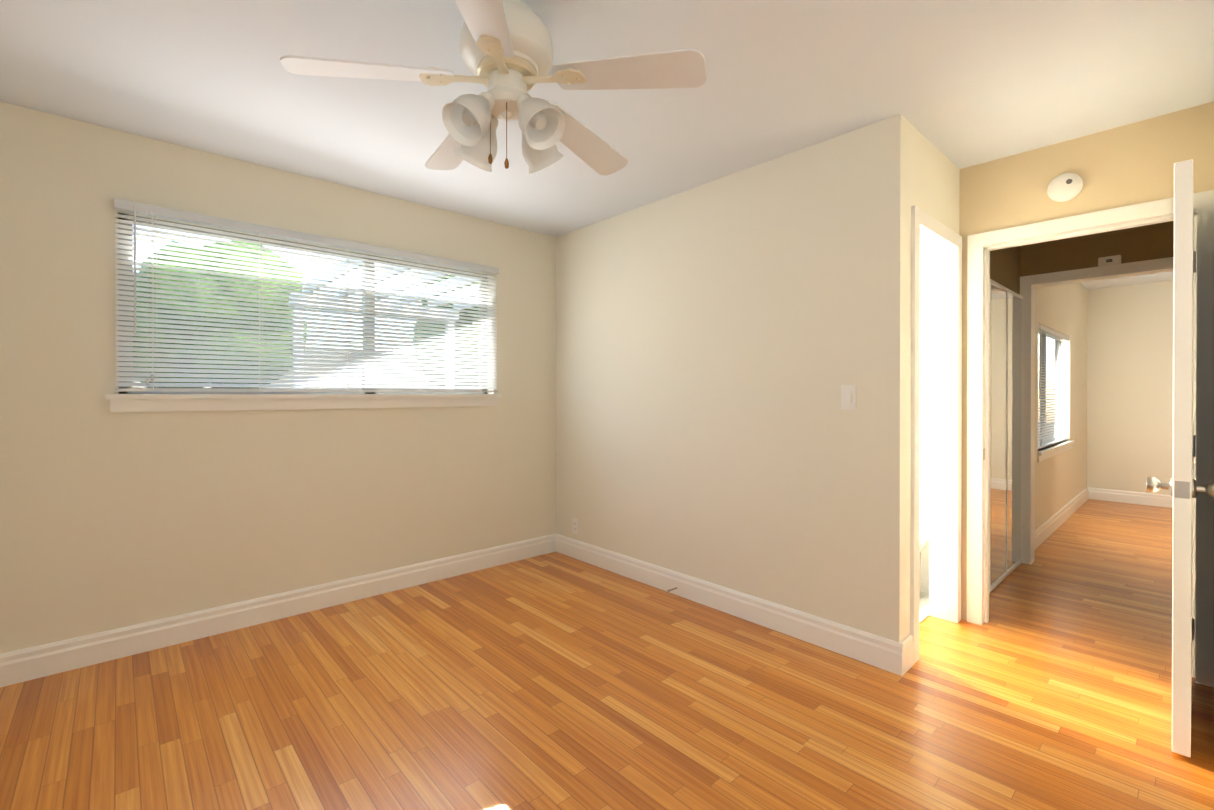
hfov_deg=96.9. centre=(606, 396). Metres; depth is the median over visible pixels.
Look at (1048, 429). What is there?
ground
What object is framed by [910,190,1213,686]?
door frame
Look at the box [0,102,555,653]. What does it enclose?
wall
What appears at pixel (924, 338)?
wall
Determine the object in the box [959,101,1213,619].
wall
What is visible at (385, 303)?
patio cover
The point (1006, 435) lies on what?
closet
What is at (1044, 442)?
blinds
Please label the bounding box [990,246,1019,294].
wall
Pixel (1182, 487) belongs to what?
door
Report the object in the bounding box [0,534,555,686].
baseboard
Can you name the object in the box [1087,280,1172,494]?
wall
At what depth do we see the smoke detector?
2.57 m
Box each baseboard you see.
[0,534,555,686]
[556,534,911,675]
[1034,487,1091,549]
[1092,488,1172,507]
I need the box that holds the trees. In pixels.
[133,240,478,387]
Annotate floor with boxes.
[0,499,1213,809]
[919,588,928,622]
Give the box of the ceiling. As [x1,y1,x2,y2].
[0,0,1213,289]
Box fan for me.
[280,0,706,175]
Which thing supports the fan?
hanging from the ceiling
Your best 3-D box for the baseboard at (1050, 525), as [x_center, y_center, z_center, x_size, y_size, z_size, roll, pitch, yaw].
[4.349,1.134,5.135,3.410,0.134,0.017,0,0,-42]
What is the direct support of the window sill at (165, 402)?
attached to the wall at (110, 520)
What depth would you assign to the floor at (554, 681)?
2.09 m
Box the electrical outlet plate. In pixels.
[572,518,578,534]
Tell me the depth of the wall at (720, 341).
2.87 m
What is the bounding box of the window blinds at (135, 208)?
[114,199,498,391]
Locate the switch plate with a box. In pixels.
[841,385,855,409]
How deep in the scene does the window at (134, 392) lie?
3.03 m
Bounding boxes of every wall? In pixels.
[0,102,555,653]
[556,114,909,642]
[909,123,1086,633]
[920,247,929,462]
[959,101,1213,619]
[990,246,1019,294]
[1020,221,1173,276]
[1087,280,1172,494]
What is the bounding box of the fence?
[139,350,478,389]
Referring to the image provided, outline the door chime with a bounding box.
[1098,255,1120,266]
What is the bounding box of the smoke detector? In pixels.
[1047,173,1082,201]
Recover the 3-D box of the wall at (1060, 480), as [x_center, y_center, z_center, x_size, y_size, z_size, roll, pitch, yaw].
[3.490,-0.017,4.441,5.850,2.440,0.120,0,0,-42]
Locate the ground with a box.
[1038,422,1053,440]
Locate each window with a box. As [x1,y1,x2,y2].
[118,213,486,393]
[1038,332,1060,440]
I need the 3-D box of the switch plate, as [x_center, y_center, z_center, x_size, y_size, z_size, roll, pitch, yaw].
[1.124,0.005,2.508,0.010,0.115,0.070,0,0,-42]
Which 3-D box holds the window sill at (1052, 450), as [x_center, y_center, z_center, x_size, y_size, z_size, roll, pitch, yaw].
[4.078,0.491,4.917,1.680,0.080,0.090,0,0,-42]
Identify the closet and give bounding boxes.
[989,279,1022,592]
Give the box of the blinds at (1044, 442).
[1038,323,1068,448]
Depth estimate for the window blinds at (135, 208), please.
2.92 m
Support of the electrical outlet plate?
attached to the wall at (720, 341)
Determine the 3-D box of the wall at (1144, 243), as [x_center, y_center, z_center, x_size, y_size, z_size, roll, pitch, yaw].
[3.045,-0.015,3.942,0.120,2.440,5.000,0,0,-42]
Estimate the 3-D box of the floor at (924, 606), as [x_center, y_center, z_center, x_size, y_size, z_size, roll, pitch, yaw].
[0.962,1.202,3.829,1.280,0.006,2.370,0,0,-42]
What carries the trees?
on the ground
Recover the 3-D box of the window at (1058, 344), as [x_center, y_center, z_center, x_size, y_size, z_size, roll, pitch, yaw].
[4.028,-0.074,4.971,1.600,1.050,0.040,0,0,-42]
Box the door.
[1146,159,1213,756]
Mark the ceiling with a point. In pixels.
(960, 84)
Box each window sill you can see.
[105,394,500,412]
[1037,440,1073,461]
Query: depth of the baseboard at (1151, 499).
5.99 m
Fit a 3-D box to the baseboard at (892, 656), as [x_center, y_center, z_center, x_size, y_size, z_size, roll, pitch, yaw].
[0.449,1.141,3.250,0.017,0.134,2.477,0,0,-42]
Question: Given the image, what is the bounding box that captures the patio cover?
[289,259,478,385]
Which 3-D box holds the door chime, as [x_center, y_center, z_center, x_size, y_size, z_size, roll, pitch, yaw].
[3.305,-0.888,3.540,0.031,0.060,0.110,0,0,-42]

